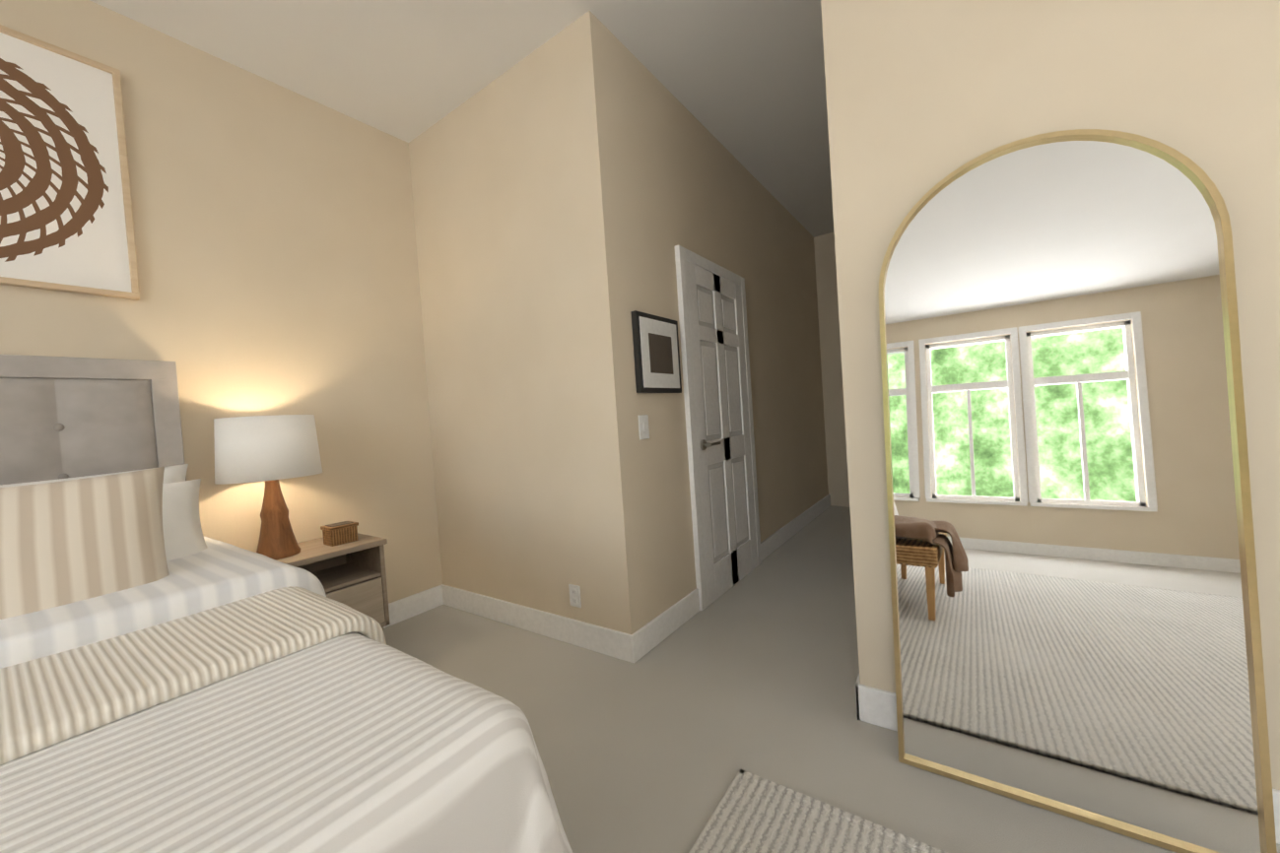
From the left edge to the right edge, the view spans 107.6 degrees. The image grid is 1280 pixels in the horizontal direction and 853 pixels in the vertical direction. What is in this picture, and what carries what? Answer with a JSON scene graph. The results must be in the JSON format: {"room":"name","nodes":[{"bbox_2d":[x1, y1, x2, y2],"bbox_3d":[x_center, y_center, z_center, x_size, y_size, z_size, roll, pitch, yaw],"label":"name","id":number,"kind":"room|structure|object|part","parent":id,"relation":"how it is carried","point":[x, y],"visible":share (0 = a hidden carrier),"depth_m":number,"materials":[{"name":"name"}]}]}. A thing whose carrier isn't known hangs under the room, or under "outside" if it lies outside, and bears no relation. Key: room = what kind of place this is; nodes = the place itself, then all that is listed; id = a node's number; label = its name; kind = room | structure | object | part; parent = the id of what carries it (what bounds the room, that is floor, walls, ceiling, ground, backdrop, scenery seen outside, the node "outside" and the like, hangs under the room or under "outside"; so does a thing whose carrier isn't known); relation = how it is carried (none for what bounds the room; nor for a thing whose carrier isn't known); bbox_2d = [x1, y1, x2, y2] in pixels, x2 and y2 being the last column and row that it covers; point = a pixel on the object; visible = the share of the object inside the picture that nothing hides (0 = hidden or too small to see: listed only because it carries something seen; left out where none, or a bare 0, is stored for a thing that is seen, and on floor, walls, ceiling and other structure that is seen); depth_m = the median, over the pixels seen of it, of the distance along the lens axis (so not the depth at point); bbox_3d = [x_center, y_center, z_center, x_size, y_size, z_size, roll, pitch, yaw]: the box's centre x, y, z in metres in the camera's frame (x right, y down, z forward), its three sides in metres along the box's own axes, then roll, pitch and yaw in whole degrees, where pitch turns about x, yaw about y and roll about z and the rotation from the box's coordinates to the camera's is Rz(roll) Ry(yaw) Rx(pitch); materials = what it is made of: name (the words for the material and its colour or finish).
{"room":"bedroom","nodes":[
{"label":"bedroom","id":0,"kind":"room"},
{"bbox_2d":[0,0,442,604],"bbox_3d":[-3.056,-0.170,0.857,0.200,3.000,5.914,-3,2,35],"label":"wall","id":1,"kind":"structure","parent":0,"point":[276,244],"depth_m":2.36,"materials":[{"name":"paint"}]},
{"bbox_2d":[0,24,139,300],"bbox_3d":[-2.433,-0.989,1.590,0.035,0.954,0.954,-3,2,35],"label":"framed artwork","id":2,"kind":"object","parent":1,"relation":"attached to","point":[66,220],"visible":1,"depth_m":1.83,"materials":[{"name":"white paper"}]},
{"bbox_2d":[383,584,442,628],"bbox_3d":[-2.872,1.257,0.826,0.016,0.130,5.514,-3,2,35],"label":"baseboard","id":3,"kind":"structure","parent":1,"relation":"attached to","point":[403,609],"depth_m":2.91,"materials":[{"name":"white wood"}]},
{"bbox_2d":[89,0,833,237],"bbox_3d":[0.336,-1.942,0.472,6.526,0.100,9.580,-3,2,35],"label":"ceiling","id":4,"kind":"structure","parent":0,"point":[743,82],"depth_m":2.35,"materials":[{"name":"paint"}]},
{"bbox_2d":[408,10,655,634],"bbox_3d":[-0.703,-0.368,2.687,1.545,3.000,0.200,-3,2,35],"label":"wall","id":5,"kind":"structure","parent":0,"point":[521,222],"depth_m":2.43,"materials":[{"name":"paint"}]},
{"bbox_2d":[442,584,627,662],"bbox_3d":[-0.663,1.069,2.626,1.470,0.130,0.016,-3,2,35],"label":"baseboard","id":6,"kind":"structure","parent":5,"relation":"attached to","point":[600,640],"depth_m":2.52,"materials":[{"name":"white wood"}]},
{"bbox_2d":[568,584,581,607],"bbox_3d":[-0.332,0.862,2.381,0.070,0.110,0.010,-3,2,35],"label":"electrical outlet plate","id":7,"kind":"object","parent":5,"relation":"attached to","point":[574,595],"visible":1,"depth_m":2.38,"materials":[{"name":"white plastic"}]},
{"bbox_2d":[616,38,828,617],"bbox_3d":[0.963,-0.504,3.812,0.290,3.000,3.566,-3,2,35],"label":"wall","id":8,"kind":"structure","parent":0,"point":[722,254],"depth_m":3.01,"materials":[{"name":"paint"}]},
{"bbox_2d":[637,414,649,439],"bbox_3d":[0.021,0.003,2.334,0.012,0.120,0.080,-3,2,35],"label":"light switch","id":9,"kind":"object","parent":8,"relation":"attached to","point":[643,430],"visible":1,"depth_m":2.33,"materials":[{"name":"white plastic"}]},
{"bbox_2d":[630,310,681,393],"bbox_3d":[0.098,-0.376,2.449,0.034,0.400,0.400,-3,2,35],"label":"framed picture","id":10,"kind":"object","parent":8,"relation":"attached to","point":[656,354],"visible":1,"depth_m":2.40},
{"bbox_3d":[0.550,-0.009,3.069,0.032,2.100,0.950,-3,2,35],"label":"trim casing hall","id":11,"kind":"part","parent":8,"relation":"part of","materials":[{"name":"white wood"}]},
{"bbox_3d":[0.577,0.025,3.052,0.089,2.030,0.810,-3,2,35],"label":"door hall","id":12,"kind":"part","parent":8,"relation":"part of","materials":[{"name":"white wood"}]},
{"bbox_2d":[623,494,830,664],"bbox_3d":[1.046,0.931,3.721,0.020,0.130,3.782,-3,2,35],"label":"baseboard","id":13,"kind":"structure","parent":8,"relation":"attached to","point":[640,642],"depth_m":2.53,"materials":[{"name":"white wood"}]},
{"bbox_2d":[383,505,1279,852],"bbox_3d":[0.542,1.151,0.541,6.526,0.100,9.580,-3,2,35],"label":"floor","id":14,"kind":"structure","parent":0,"point":[661,744],"depth_m":1.75,"materials":[{"name":"carpet"}]},
{"bbox_2d":[0,354,572,852],"bbox_3d":[-1.708,0.494,0.518,2.323,1.510,2.449,-3,2,35],"label":"bed","id":15,"kind":"object","parent":14,"relation":"on","point":[173,678],"visible":1,"depth_m":0.85,"materials":[{"name":"grey fabric"}]},
{"bbox_3d":[-2.602,0.500,1.147,0.137,1.430,2.190,-3,2,35],"label":"headboard","id":16,"kind":"part","parent":15,"relation":"part of","materials":[{"name":"grey fabric"}]},
{"bbox_2d":[275,533,390,630],"bbox_3d":[-1.580,0.897,2.285,0.433,0.610,0.534,-3,2,35],"label":"nightstand","id":17,"kind":"object","parent":14,"relation":"on","point":[352,574],"visible":0.21,"depth_m":2.33,"materials":[{"name":"brown wood"}]},
{"bbox_2d":[213,414,322,559],"bbox_3d":[-1.702,0.279,2.168,0.390,0.644,0.390,-3,2,35],"label":"lamp","id":18,"kind":"object","parent":17,"relation":"on","point":[271,451],"visible":0.96,"depth_m":2.05,"materials":[{"name":"white fabric"}]},
{"bbox_3d":[-1.714,0.097,2.164,0.390,0.280,0.390,-3,2,35],"label":"lamp shade","id":19,"kind":"part","parent":18,"relation":"part of","materials":[{"name":"white fabric"}]},
{"bbox_2d":[320,521,358,546],"bbox_3d":[-1.508,0.536,2.355,0.112,0.096,0.132,-3,2,35],"label":"basket","id":20,"kind":"object","parent":17,"relation":"on","point":[340,533],"visible":1,"depth_m":2.32,"materials":[{"name":"brown wicker"}]},
{"bbox_2d":[688,769,947,852],"bbox_3d":[0.512,1.125,-0.836,2.985,0.017,3.560,-3,2,35],"label":"rug","id":21,"kind":"object","parent":14,"relation":"on","point":[754,813],"visible":1,"depth_m":1.26,"materials":[{"name":"fabric"}]},
{"bbox_2d":[856,683,1279,844],"bbox_3d":[1.221,0.972,1.383,1.006,0.130,0.016,-3,2,35],"label":"baseboard","id":22,"kind":"structure","parent":14,"relation":"on","point":[874,706],"depth_m":1.64,"materials":[{"name":"white wood"}]},
{"bbox_2d":[878,129,1277,852],"bbox_3d":[1.108,0.114,1.307,0.748,1.858,0.030,-3,-2,35],"label":"arched mirror","id":23,"kind":"object","parent":14,"relation":"on","point":[1076,622],"visible":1,"depth_m":1.26,"materials":[{"name":"clear glass"}]},
{"bbox_2d":[813,231,849,506],"bbox_3d":[3.795,-0.700,4.113,4.581,3.000,0.200,-3,2,35],"label":"wall","id":24,"kind":"structure","parent":0,"point":[831,362],"depth_m":5.17,"materials":[{"name":"paint"}]},
{"bbox_2d":[820,0,1279,790],"bbox_3d":[3.152,-0.614,2.182,3.411,3.000,3.704,-3,2,35],"label":"wall block","id":25,"kind":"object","parent":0,"point":[923,97],"visible":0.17,"depth_m":1.34,"materials":[{"name":"paint"}]},
{"bbox_2d":[854,673,860,720],"bbox_3d":[1.847,0.889,3.199,0.016,0.130,3.710,-3,2,35],"label":"baseboard","id":26,"kind":"structure","parent":25,"relation":"attached to","point":[857,694],"depth_m":1.68,"materials":[{"name":"white wood"}]}
]}

